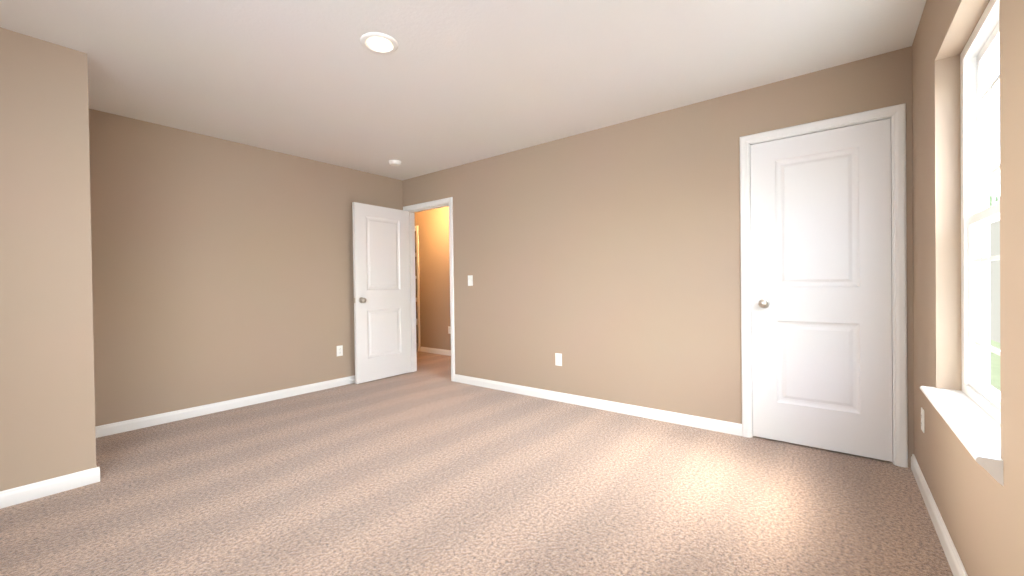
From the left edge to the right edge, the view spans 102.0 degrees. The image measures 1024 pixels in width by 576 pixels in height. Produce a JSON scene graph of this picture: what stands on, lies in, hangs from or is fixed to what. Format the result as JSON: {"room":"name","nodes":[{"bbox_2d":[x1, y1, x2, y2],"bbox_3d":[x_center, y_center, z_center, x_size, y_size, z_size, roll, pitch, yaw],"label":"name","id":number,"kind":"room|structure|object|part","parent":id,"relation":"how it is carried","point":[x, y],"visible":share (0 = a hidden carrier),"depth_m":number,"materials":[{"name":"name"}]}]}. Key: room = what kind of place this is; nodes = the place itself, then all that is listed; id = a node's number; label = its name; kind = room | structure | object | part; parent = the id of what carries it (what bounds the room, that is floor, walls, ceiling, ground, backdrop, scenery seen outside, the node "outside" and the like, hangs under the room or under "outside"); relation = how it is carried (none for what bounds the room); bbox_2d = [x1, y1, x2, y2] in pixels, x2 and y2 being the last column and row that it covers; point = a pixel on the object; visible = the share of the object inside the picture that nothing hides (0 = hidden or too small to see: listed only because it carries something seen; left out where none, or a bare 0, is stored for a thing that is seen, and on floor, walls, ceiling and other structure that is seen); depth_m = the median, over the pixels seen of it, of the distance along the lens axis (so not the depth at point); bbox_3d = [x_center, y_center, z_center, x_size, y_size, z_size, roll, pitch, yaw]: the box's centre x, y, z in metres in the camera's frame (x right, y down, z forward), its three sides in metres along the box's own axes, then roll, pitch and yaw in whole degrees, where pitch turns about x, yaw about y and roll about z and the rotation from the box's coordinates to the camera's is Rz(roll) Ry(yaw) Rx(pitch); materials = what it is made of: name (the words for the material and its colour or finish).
{"room":"empty bedroom","nodes":[
{"label":"empty bedroom","id":0,"kind":"room"},
{"bbox_2d":[0,27,95,490],"bbox_3d":[-3.211,-0.098,2.135,1.002,2.560,1.369,0,1,38],"label":"wall","id":1,"kind":"structure","parent":0,"point":[47,409],"depth_m":2.22,"materials":[{"name":"beige paint"}]},
{"bbox_2d":[0,466,99,508],"bbox_3d":[-2.791,1.077,1.837,0.014,0.083,1.382,0,1,38],"label":"baseboard","id":2,"kind":"structure","parent":1,"relation":"attached to","point":[24,493],"depth_m":2.22,"materials":[{"name":"white paint"}]},
{"bbox_2d":[89,109,402,425],"bbox_3d":[-2.786,-0.116,3.587,0.120,2.560,4.420,0,1,38],"label":"wall","id":3,"kind":"structure","parent":0,"point":[222,269],"depth_m":3.66,"materials":[{"name":"beige paint"}]},
{"bbox_2d":[95,375,354,437],"bbox_3d":[-2.259,1.051,4.142,0.014,0.083,2.931,0,1,38],"label":"baseboard","id":4,"kind":"structure","parent":3,"relation":"attached to","point":[132,424],"depth_m":3.65,"materials":[{"name":"white paint"}]},
{"bbox_2d":[337,345,342,355],"bbox_3d":[-1.909,0.696,4.598,0.008,0.115,0.070,0,1,38],"label":"outlet","id":5,"kind":"object","parent":3,"relation":"attached to","point":[339,352],"visible":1,"depth_m":4.60,"materials":[{"name":"white plastic"}]},
{"bbox_2d":[414,206,450,350],"bbox_3d":[-0.251,-0.169,5.984,5.720,2.560,0.120,0,1,38],"label":"wall","id":6,"kind":"structure","parent":0,"point":[434,269],"depth_m":6.69,"materials":[{"name":"beige paint"}]},
{"bbox_2d":[415,225,419,351],"bbox_3d":[-1.889,0.012,7.182,0.868,2.102,0.018,0,1,38],"label":"door frame","id":7,"kind":"structure","parent":6,"relation":"attached to","point":[418,286],"depth_m":6.92,"materials":[{"name":"white paint"}]},
{"bbox_2d":[420,347,450,355],"bbox_3d":[0.181,1.007,5.583,4.318,0.083,0.014,0,1,38],"label":"baseboard","id":8,"kind":"structure","parent":6,"relation":"attached to","point":[436,351],"depth_m":6.67,"materials":[{"name":"white paint"}]},
{"bbox_2d":[0,0,925,179],"bbox_3d":[-1.259,-1.395,3.512,7.592,0.080,6.580,0,1,38],"label":"ceiling","id":9,"kind":"structure","parent":0,"point":[446,84],"depth_m":2.49,"materials":[{"name":"white paint"}]},
{"bbox_2d":[360,32,397,53],"bbox_3d":[-0.732,-1.348,2.292,0.202,0.008,0.202,0,1,38],"label":"recessed light","id":10,"kind":"object","parent":9,"relation":"in","point":[378,42],"visible":1,"depth_m":2.28,"materials":[{"name":"white paint"}]},
{"bbox_2d":[388,160,400,165],"bbox_3d":[-1.263,-1.344,4.481,0.136,0.038,0.136,0,1,38],"label":"smoke detector","id":11,"kind":"object","parent":9,"relation":"attached to","point":[394,162],"visible":1,"depth_m":4.44,"materials":[{"name":"white plastic"}]},
{"bbox_2d":[0,343,952,575],"bbox_3d":[-1.226,1.114,3.532,7.592,0.060,6.580,0,1,38],"label":"floor","id":12,"kind":"structure","parent":0,"point":[428,467],"depth_m":2.12,"materials":[{"name":"beige carpet"}]},
{"bbox_2d":[403,46,913,467],"bbox_3d":[-0.375,-0.156,4.582,7.252,2.560,0.120,0,1,38],"label":"wall","id":13,"kind":"structure","parent":0,"point":[605,262],"depth_m":3.44,"materials":[{"name":"beige paint"}]},
{"bbox_2d":[403,197,454,380],"bbox_3d":[-0.981,0.017,5.049,0.890,2.102,0.138,0,1,38],"label":"door frame","id":14,"kind":"structure","parent":13,"relation":"attached to","point":[412,290],"depth_m":5.15,"materials":[{"name":"white paint"}]},
{"bbox_2d":[352,202,410,383],"bbox_3d":[-1.523,0.053,4.921,0.165,2.020,0.770,0,1,36],"label":"entry door","id":15,"kind":"structure","parent":14,"relation":"attached to","point":[381,291],"depth_m":4.87,"materials":[{"name":"white paint"}]},
{"bbox_3d":[-1.717,0.137,4.654,0.165,0.066,0.105,0,1,36],"label":"knob","id":16,"kind":"part","parent":15,"relation":"part of","materials":[{"name":"silver metal"}]},
{"bbox_2d":[468,275,472,285],"bbox_3d":[-0.464,-0.081,4.564,0.070,0.115,0.021,0,1,38],"label":"light switch","id":17,"kind":"object","parent":13,"relation":"attached to","point":[470,280],"visible":1,"depth_m":4.57,"materials":[{"name":"white plastic"}]},
{"bbox_2d":[555,353,561,365],"bbox_3d":[0.436,0.670,3.883,0.070,0.115,0.008,0,1,38],"label":"outlet","id":18,"kind":"object","parent":13,"relation":"attached to","point":[557,356],"visible":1,"depth_m":3.88,"materials":[{"name":"white plastic"}]},
{"bbox_2d":[454,374,741,435],"bbox_3d":[0.491,1.018,3.842,2.905,0.083,0.014,0,1,38],"label":"baseboard","id":19,"kind":"structure","parent":13,"relation":"attached to","point":[732,428],"depth_m":3.54,"materials":[{"name":"white paint"}]},
{"bbox_2d":[740,103,907,467],"bbox_3d":[1.979,-0.009,2.702,0.855,2.117,0.184,0,1,38],"label":"closet door","id":20,"kind":"structure","parent":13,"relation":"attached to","point":[891,258],"depth_m":2.64,"materials":[{"name":"white paint"}]},
{"bbox_3d":[1.731,0.107,2.886,0.109,0.066,0.165,0,1,38],"label":"knob","id":21,"kind":"part","parent":20,"relation":"part of","materials":[{"name":"silver metal"}]},
{"bbox_3d":[1.973,0.018,2.695,0.727,2.035,0.165,0,1,38],"label":"closet door","id":22,"kind":"part","parent":20,"relation":"part of","materials":[{"name":"white wood"}]},
{"bbox_2d":[912,0,1023,575],"bbox_3d":[1.019,-0.141,0.609,0.160,2.560,4.420,0,1,38],"label":"wall","id":23,"kind":"structure","parent":0,"point":[981,509],"depth_m":1.67,"materials":[{"name":"beige paint"}]},
{"bbox_2d":[921,407,924,432],"bbox_3d":[2.114,0.680,2.137,0.008,0.115,0.070,0,1,38],"label":"outlet","id":24,"kind":"object","parent":23,"relation":"attached to","point":[922,420],"visible":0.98,"depth_m":2.12,"materials":[{"name":"white plastic"}]},
{"bbox_2d":[911,454,967,575],"bbox_3d":[1.003,1.037,0.720,0.014,0.083,4.300,0,1,38],"label":"baseboard","id":25,"kind":"structure","parent":23,"relation":"attached to","point":[951,554],"depth_m":1.76,"materials":[{"name":"white paint"}]},
{"bbox_2d":[920,386,1002,485],"bbox_3d":[1.622,0.488,1.480,0.130,0.068,0.969,0,1,38],"label":"window sill","id":26,"kind":"structure","parent":23,"relation":"in","point":[974,427],"depth_m":1.38,"materials":[{"name":"white paint"}]},
{"bbox_2d":[960,0,1000,424],"bbox_3d":[1.691,-0.274,1.411,0.075,1.455,0.925,0,1,38],"label":"window unit","id":27,"kind":"structure","parent":23,"relation":"in","point":[979,214],"depth_m":1.72,"materials":[{"name":"white plastic"}]},
{"bbox_3d":[1.685,0.060,1.423,0.026,0.705,0.833,0,1,38],"label":"sash","id":28,"kind":"part","parent":27,"relation":"part of","materials":[{"name":"white plastic"}]},
{"bbox_2d":[971,203,1000,415],"bbox_3d":[1.681,0.060,1.425,0.005,0.633,0.761,0,1,38],"label":"window pane","id":29,"kind":"object","parent":27,"relation":"attached to","point":[994,393],"depth_m":1.63,"materials":[{"name":"clear glass"}]},
{"bbox_3d":[1.698,-0.606,1.400,0.026,0.700,0.833,0,1,38],"label":"sash","id":30,"kind":"part","parent":27,"relation":"part of","materials":[{"name":"white plastic"}]},
{"bbox_2d":[981,0,1000,211],"bbox_3d":[1.694,-0.606,1.403,0.005,0.628,0.761,0,1,38],"label":"window pane","id":31,"kind":"object","parent":27,"relation":"attached to","point":[993,44],"depth_m":1.67,"materials":[{"name":"clear glass"}]},
{"bbox_3d":[1.698,-0.606,1.400,0.004,0.636,0.769,0,1,38],"label":"sash glass","id":32,"kind":"part","parent":27,"relation":"part of","materials":[{"name":"clear glass"}]},
{"label":"outside","id":33,"kind":"structure","parent":0,"visible":0},
{"bbox_2d":[990,340,1000,391],"bbox_3d":[43.534,1.261,1.921,65.128,0.300,110.000,0,1,38],"label":"lawn","id":34,"kind":"structure","parent":33,"point":[993,375],"depth_m":7.89,"materials":[{"name":"green plant"}]},
{"bbox_2d":[990,195,998,205],"bbox_3d":[27.512,-2.189,28.045,10.297,7.188,28.038,0,1,38],"label":"trees","id":35,"kind":"object","parent":34,"relation":"on","point":[996,197],"depth_m":20.87,"materials":[{"name":"green plant"}]},
{"bbox_2d":[990,220,999,342],"bbox_3d":[16.176,-1.292,9.313,7.900,5.600,12.600,0,1,38],"label":"house","id":36,"kind":"structure","parent":34,"relation":"on","point":[995,290],"depth_m":11.15,"materials":[{"name":"white"}]}
]}

